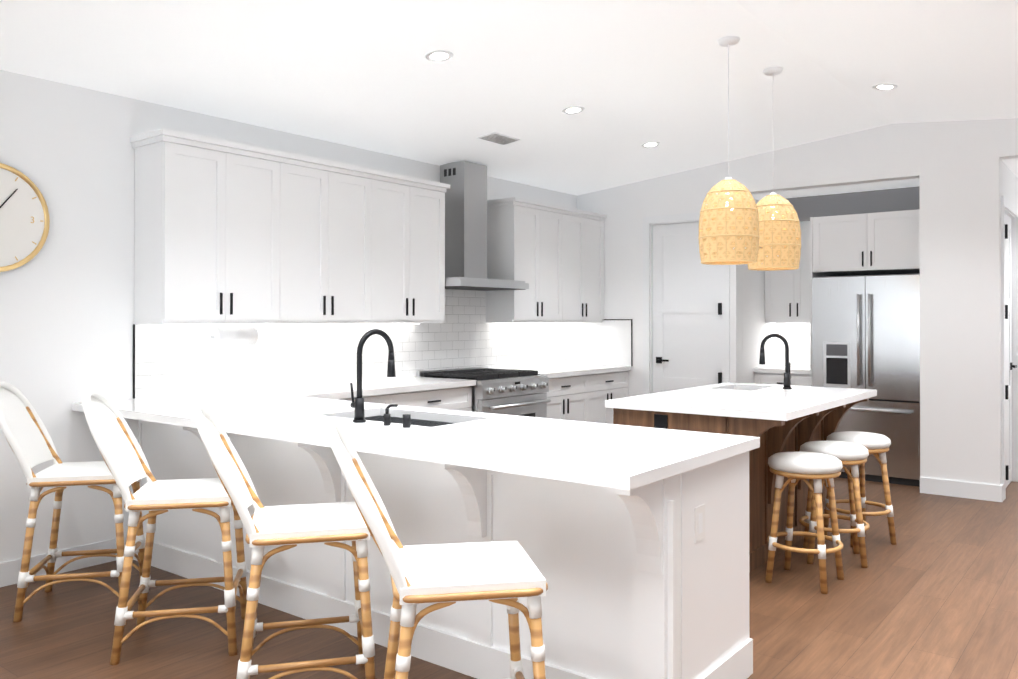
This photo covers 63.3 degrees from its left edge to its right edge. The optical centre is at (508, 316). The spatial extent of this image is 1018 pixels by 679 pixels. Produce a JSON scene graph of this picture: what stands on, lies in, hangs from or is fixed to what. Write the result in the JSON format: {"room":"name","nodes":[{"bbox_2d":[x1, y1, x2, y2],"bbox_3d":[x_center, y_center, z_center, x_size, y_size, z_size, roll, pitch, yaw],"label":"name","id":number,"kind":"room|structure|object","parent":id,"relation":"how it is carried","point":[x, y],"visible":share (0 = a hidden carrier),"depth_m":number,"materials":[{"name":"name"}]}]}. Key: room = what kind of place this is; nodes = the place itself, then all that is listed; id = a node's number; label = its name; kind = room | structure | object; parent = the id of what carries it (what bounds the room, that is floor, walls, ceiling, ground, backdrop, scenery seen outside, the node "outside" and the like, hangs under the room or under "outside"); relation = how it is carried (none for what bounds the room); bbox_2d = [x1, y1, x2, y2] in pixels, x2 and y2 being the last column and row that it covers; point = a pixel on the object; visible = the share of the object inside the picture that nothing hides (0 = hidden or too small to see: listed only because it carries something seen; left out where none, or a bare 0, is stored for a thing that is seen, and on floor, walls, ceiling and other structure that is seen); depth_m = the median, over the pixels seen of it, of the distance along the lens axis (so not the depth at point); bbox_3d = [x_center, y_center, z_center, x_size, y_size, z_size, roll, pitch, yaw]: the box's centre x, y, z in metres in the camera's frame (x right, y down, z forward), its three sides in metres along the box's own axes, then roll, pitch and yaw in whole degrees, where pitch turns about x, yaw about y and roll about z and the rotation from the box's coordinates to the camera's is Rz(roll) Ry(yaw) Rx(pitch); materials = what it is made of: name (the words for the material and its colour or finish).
{"room":"kitchen","nodes":[
{"label":"kitchen","id":0,"kind":"room"},
{"bbox_2d":[0,69,576,562],"bbox_3d":[-3.037,-0.185,4.008,0.200,3.200,12.320,0,0,38],"label":"wall","id":1,"kind":"structure","parent":0,"point":[66,309],"depth_m":4.64,"materials":[{"name":"white paint"}]},
{"bbox_2d":[0,163,49,271],"bbox_3d":[-2.683,-0.514,4.267,0.042,0.577,0.577,0,0,38],"label":"wall clock","id":2,"kind":"object","parent":1,"relation":"attached to","point":[24,221],"visible":1,"depth_m":4.37,"materials":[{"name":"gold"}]},
{"bbox_2d":[130,133,289,320],"bbox_3d":[-1.830,-0.500,5.131,0.333,1.051,0.850,0,0,38],"label":"upper cabinet","id":3,"kind":"object","parent":1,"relation":"attached to","point":[227,232],"depth_m":4.93,"materials":[{"name":"white wood"}]},
{"bbox_2d":[208,324,257,346],"bbox_3d":[-1.747,0.121,5.234,0.124,0.142,0.350,0,0,38],"label":"paper towel holder","id":4,"kind":"object","parent":3,"relation":"attached to","point":[230,336],"visible":0.94,"depth_m":5.17,"materials":[{"name":"white paper"}]},
{"bbox_2d":[290,157,381,320],"bbox_3d":[-1.365,-0.497,5.733,0.333,1.051,0.909,0,0,38],"label":"upper cabinet","id":5,"kind":"object","parent":1,"relation":"attached to","point":[336,210],"depth_m":5.68,"materials":[{"name":"white wood"}]},
{"bbox_2d":[133,289,632,397],"bbox_3d":[-0.494,0.112,6.592,0.664,0.771,4.818,0,0,38],"label":"backsplash","id":6,"kind":"structure","parent":1,"relation":"attached to","point":[174,360],"depth_m":6.28,"materials":[{"name":"white tile"}]},
{"bbox_2d":[382,173,445,320],"bbox_3d":[-0.901,-0.494,6.334,0.333,1.051,0.850,0,0,38],"label":"upper cabinet","id":7,"kind":"object","parent":1,"relation":"attached to","point":[413,212],"depth_m":6.28,"materials":[{"name":"white wood"}]},
{"bbox_2d":[145,323,418,325],"bbox_3d":[-1.445,0.058,5.798,0.030,0.007,2.300,0,0,38],"label":"led light","id":8,"kind":"object","parent":7,"relation":"attached to","point":[311,324],"depth_m":5.53,"materials":[{"name":"white plastic"}]},
{"bbox_2d":[440,161,528,290],"bbox_3d":[-0.298,-0.761,6.981,0.497,1.060,0.900,0,0,38],"label":"steel range hood","id":9,"kind":"object","parent":1,"relation":"attached to","point":[466,231],"visible":0.83,"depth_m":6.93,"materials":[{"name":"silver metal"}]},
{"bbox_2d":[486,201,569,320],"bbox_3d":[0.167,-0.488,7.715,0.333,1.051,0.822,0,0,38],"label":"upper cabinet","id":10,"kind":"object","parent":1,"relation":"attached to","point":[552,255],"depth_m":7.48,"materials":[{"name":"white wood"}]},
{"bbox_2d":[492,323,541,323],"bbox_3d":[0.297,0.068,8.053,0.030,0.007,1.440,0,0,38],"label":"led light","id":11,"kind":"object","parent":10,"relation":"attached to","point":[492,323],"depth_m":7.74,"materials":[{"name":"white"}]},
{"bbox_2d":[570,209,605,320],"bbox_3d":[0.596,-0.486,8.271,0.333,1.051,0.822,0,0,38],"label":"upper cabinet","id":12,"kind":"object","parent":1,"relation":"attached to","point":[586,229],"depth_m":8.23,"materials":[{"name":"white wood"}]},
{"bbox_2d":[0,477,1017,678],"bbox_3d":[1.194,1.464,3.752,7.200,0.100,17.100,0,0,38],"label":"floor","id":13,"kind":"structure","parent":0,"point":[932,593],"depth_m":3.83,"materials":[{"name":"brown wood"}]},
{"bbox_2d":[0,381,144,621],"bbox_3d":[-2.183,0.865,4.068,0.664,1.104,0.465,0,0,-12],"label":"counter stool","id":14,"kind":"object","parent":13,"relation":"on","point":[26,434],"visible":0.81,"depth_m":3.97,"materials":[{"name":"white"}]},
{"bbox_2d":[82,389,246,664],"bbox_3d":[-1.502,0.863,3.594,0.664,1.104,0.465,0,0,-11],"label":"counter stool","id":15,"kind":"object","parent":13,"relation":"on","point":[120,450],"visible":0.96,"depth_m":3.46,"materials":[{"name":"white"}]},
{"bbox_2d":[188,401,375,678],"bbox_3d":[-0.842,0.861,3.068,0.664,1.104,0.465,0,0,-14],"label":"counter stool","id":16,"kind":"object","parent":13,"relation":"on","point":[287,527],"visible":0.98,"depth_m":2.93,"materials":[{"name":"white"}]},
{"bbox_2d":[228,393,399,552],"bbox_3d":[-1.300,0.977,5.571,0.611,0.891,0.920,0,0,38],"label":"base cabinet","id":17,"kind":"object","parent":13,"relation":"on","point":[280,472],"depth_m":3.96,"materials":[{"name":"white wood"}]},
{"bbox_2d":[248,377,475,400],"bbox_3d":[-1.027,0.512,5.899,0.647,0.041,1.696,0,0,38],"label":"countertop","id":18,"kind":"structure","parent":17,"relation":"on","point":[405,384],"depth_m":5.75,"materials":[{"name":"white stone"}]},
{"bbox_2d":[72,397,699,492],"bbox_3d":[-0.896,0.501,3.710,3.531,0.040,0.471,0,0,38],"label":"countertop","id":19,"kind":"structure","parent":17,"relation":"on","point":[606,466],"depth_m":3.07,"materials":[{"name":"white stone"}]},
{"bbox_2d":[380,401,411,428],"bbox_3d":[-0.477,0.435,3.621,0.154,0.091,0.079,0,0,38],"label":"faucet","id":20,"kind":"object","parent":19,"relation":"on","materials":[{"name":"black metal"}]},
{"bbox_2d":[172,390,759,468],"bbox_3d":[-0.578,0.503,4.121,3.531,0.040,0.571,0,0,38],"label":"countertop","id":21,"kind":"structure","parent":17,"relation":"on","point":[711,448],"depth_m":3.56,"materials":[{"name":"white stone"}]},
{"bbox_2d":[312,413,495,492],"bbox_3d":[-0.508,0.633,3.965,0.771,0.245,0.431,0,0,38],"label":"sink","id":22,"kind":"object","parent":21,"relation":"in","point":[424,476],"depth_m":3.50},
{"bbox_2d":[319,419,547,678],"bbox_3d":[-0.234,0.858,2.490,0.664,1.104,0.465,0,0,-10],"label":"counter stool","id":23,"kind":"object","parent":13,"relation":"on","point":[508,573],"visible":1,"depth_m":2.35,"materials":[{"name":"white leather"}]},
{"bbox_2d":[400,385,475,520],"bbox_3d":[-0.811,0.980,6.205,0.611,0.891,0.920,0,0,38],"label":"base cabinet","id":24,"kind":"object","parent":13,"relation":"on","point":[413,503],"depth_m":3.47,"materials":[{"name":"white wood"}]},
{"bbox_2d":[417,367,550,417],"bbox_3d":[-0.184,0.941,6.886,0.767,0.975,0.887,0,0,38],"label":"range","id":25,"kind":"object","parent":13,"relation":"on","point":[510,392],"visible":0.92,"depth_m":6.70,"materials":[{"name":"silver metal"}]},
{"bbox_2d":[496,373,591,484],"bbox_3d":[0.284,0.987,7.622,0.611,0.891,0.820,0,0,38],"label":"base cabinet","id":26,"kind":"object","parent":13,"relation":"on","point":[570,397],"depth_m":7.43,"materials":[{"name":"white wood"}]},
{"bbox_2d":[514,365,630,376],"bbox_3d":[0.508,0.521,7.886,0.647,0.041,1.527,0,0,38],"label":"countertop","id":27,"kind":"structure","parent":26,"relation":"on","point":[560,370],"depth_m":7.79,"materials":[{"name":"white stone"}]},
{"bbox_2d":[592,369,630,424],"bbox_3d":[0.713,0.990,8.177,0.611,0.891,0.820,0,0,38],"label":"base cabinet","id":28,"kind":"object","parent":13,"relation":"on","point":[605,386],"depth_m":7.98,"materials":[{"name":"white wood"}]},
{"bbox_2d":[613,397,869,572],"bbox_3d":[1.496,0.975,5.129,0.983,0.891,1.700,0,0,38],"label":"kitchen island","id":29,"kind":"object","parent":13,"relation":"on","point":[775,436],"depth_m":4.74,"materials":[{"name":"brown wood"}]},
{"bbox_2d":[605,382,876,420],"bbox_3d":[1.503,0.508,5.129,1.050,0.041,1.750,0,0,38],"label":"island countertop","id":30,"kind":"structure","parent":29,"relation":"on","point":[728,399],"depth_m":4.76,"materials":[{"name":"white stone"}]},
{"bbox_2d":[759,333,792,388],"bbox_3d":[1.816,0.304,5.610,0.221,0.373,0.091,0,0,38],"label":"faucet","id":31,"kind":"object","parent":30,"relation":"on","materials":[{"name":"black metal"}]},
{"bbox_2d":[765,451,843,593],"bbox_3d":[1.586,1.079,4.424,0.386,0.679,0.386,0,0,38],"label":"rattan stool","id":32,"kind":"object","parent":13,"relation":"on","point":[795,467],"visible":1,"depth_m":4.37,"materials":[{"name":"white"}]},
{"bbox_2d":[799,440,869,567],"bbox_3d":[1.904,1.081,4.836,0.386,0.679,0.386,0,0,15],"label":"rattan stool","id":33,"kind":"object","parent":13,"relation":"on","point":[851,456],"visible":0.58,"depth_m":4.72,"materials":[{"name":"white"}]},
{"bbox_2d":[753,186,919,385],"bbox_3d":[3.125,0.149,7.690,1.542,2.565,0.809,0,0,38],"label":"tall cabinet","id":34,"kind":"object","parent":13,"relation":"on","point":[875,232],"visible":0.44,"depth_m":7.48,"materials":[{"name":"white painted wood"},{"name":"black matte metal"}]},
{"bbox_2d":[753,323,809,374],"bbox_3d":[2.788,0.290,8.039,0.580,0.503,0.666,0,0,38],"label":"backsplash","id":35,"kind":"structure","parent":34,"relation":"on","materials":[{"name":"white tile"}]},
{"bbox_2d":[823,431,896,546],"bbox_3d":[2.221,1.083,5.247,0.386,0.679,0.386,0,0,-14],"label":"rattan stool","id":36,"kind":"object","parent":13,"relation":"on","point":[876,445],"visible":0.58,"depth_m":5.15,"materials":[{"name":"white"}]},
{"bbox_2d":[812,274,919,486],"bbox_3d":[3.316,0.538,7.448,0.906,1.786,0.862,0,0,38],"label":"refrigerator","id":37,"kind":"object","parent":13,"relation":"on","point":[865,331],"visible":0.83,"depth_m":7.09,"materials":[{"name":"silver metal"}]},
{"bbox_2d":[0,0,1017,194],"bbox_3d":[1.102,-1.472,3.647,7.200,0.510,16.800,0,0,38],"label":"ceiling","id":38,"kind":"structure","parent":0,"point":[631,77],"depth_m":4.88,"materials":[{"name":"white paint"}]},
{"bbox_2d":[425,50,453,61],"bbox_3d":[-0.390,-1.453,4.610,0.161,0.027,0.162,0,0,38],"label":"recessed light","id":39,"kind":"object","parent":38,"relation":"in","point":[438,56],"visible":1,"depth_m":4.61,"materials":[{"name":"white plastic"}]},
{"bbox_2d":[477,132,519,144],"bbox_3d":[-0.077,-1.362,6.340,0.170,0.026,0.320,0,0,38],"label":"ceiling vent","id":40,"kind":"object","parent":38,"relation":"in","point":[497,138],"visible":1,"depth_m":6.32,"materials":[{"name":"white metal"}]},
{"bbox_2d":[562,106,584,113],"bbox_3d":[0.451,-1.443,5.780,0.161,0.027,0.162,0,0,38],"label":"recessed light","id":41,"kind":"object","parent":38,"relation":"in","point":[574,110],"visible":1,"depth_m":5.77,"materials":[{"name":"white plastic"}]},
{"bbox_2d":[641,142,660,147],"bbox_3d":[1.181,-1.429,6.872,0.161,0.027,0.162,0,0,38],"label":"recessed light","id":42,"kind":"object","parent":38,"relation":"in","point":[649,144],"visible":1,"depth_m":6.87,"materials":[{"name":"white plastic"}]},
{"bbox_2d":[698,36,759,264],"bbox_3d":[1.252,-0.940,4.705,0.339,1.276,0.339,0,0,38],"label":"pendant lamp","id":43,"kind":"object","parent":38,"relation":"hanging from","point":[728,220],"visible":1,"depth_m":4.58,"materials":[{"name":"wicker"}]},
{"bbox_2d":[748,66,800,270],"bbox_3d":[1.686,-0.937,5.266,0.339,1.276,0.339,0,0,38],"label":"pendant lamp","id":44,"kind":"object","parent":38,"relation":"hanging from","point":[779,231],"visible":0.88,"depth_m":5.13,"materials":[{"name":"wicker"}]},
{"bbox_2d":[872,84,897,89],"bbox_3d":[2.577,-1.571,5.655,0.161,0.027,0.162,0,0,38],"label":"recessed light","id":45,"kind":"object","parent":38,"relation":"in","point":[885,86],"visible":1,"depth_m":5.65,"materials":[{"name":"white plastic"}]},
{"bbox_2d":[577,118,1017,484],"bbox_3d":[4.984,-0.164,8.502,7.000,3.201,4.901,0,0,38],"label":"wall","id":46,"kind":"structure","parent":0,"point":[962,175],"depth_m":6.65,"materials":[{"name":"white paint"}]},
{"bbox_2d":[0,477,1003,586],"bbox_3d":[0.509,1.353,4.093,5.300,0.126,16.801,0,0,38],"label":"baseboard","id":47,"kind":"structure","parent":46,"relation":"attached to","point":[9,572],"depth_m":4.76,"materials":[{"name":"white wood"}]},
{"bbox_2d":[643,212,729,394],"bbox_3d":[1.715,0.223,7.965,0.900,2.421,0.125,0,0,38],"label":"door","id":48,"kind":"structure","parent":46,"relation":"attached to","point":[686,318],"depth_m":8.01,"materials":[{"name":"white painted wood"},{"name":"black matte metal"}]},
{"bbox_2d":[1001,196,1017,499],"bbox_3d":[4.104,0.248,6.818,0.125,2.361,0.980,0,0,38],"label":"door frame","id":49,"kind":"structure","parent":46,"relation":"attached to","point":[1009,307],"depth_m":7.04,"materials":[{"name":"white painted wood"},{"name":"black matte metal"}]}
]}

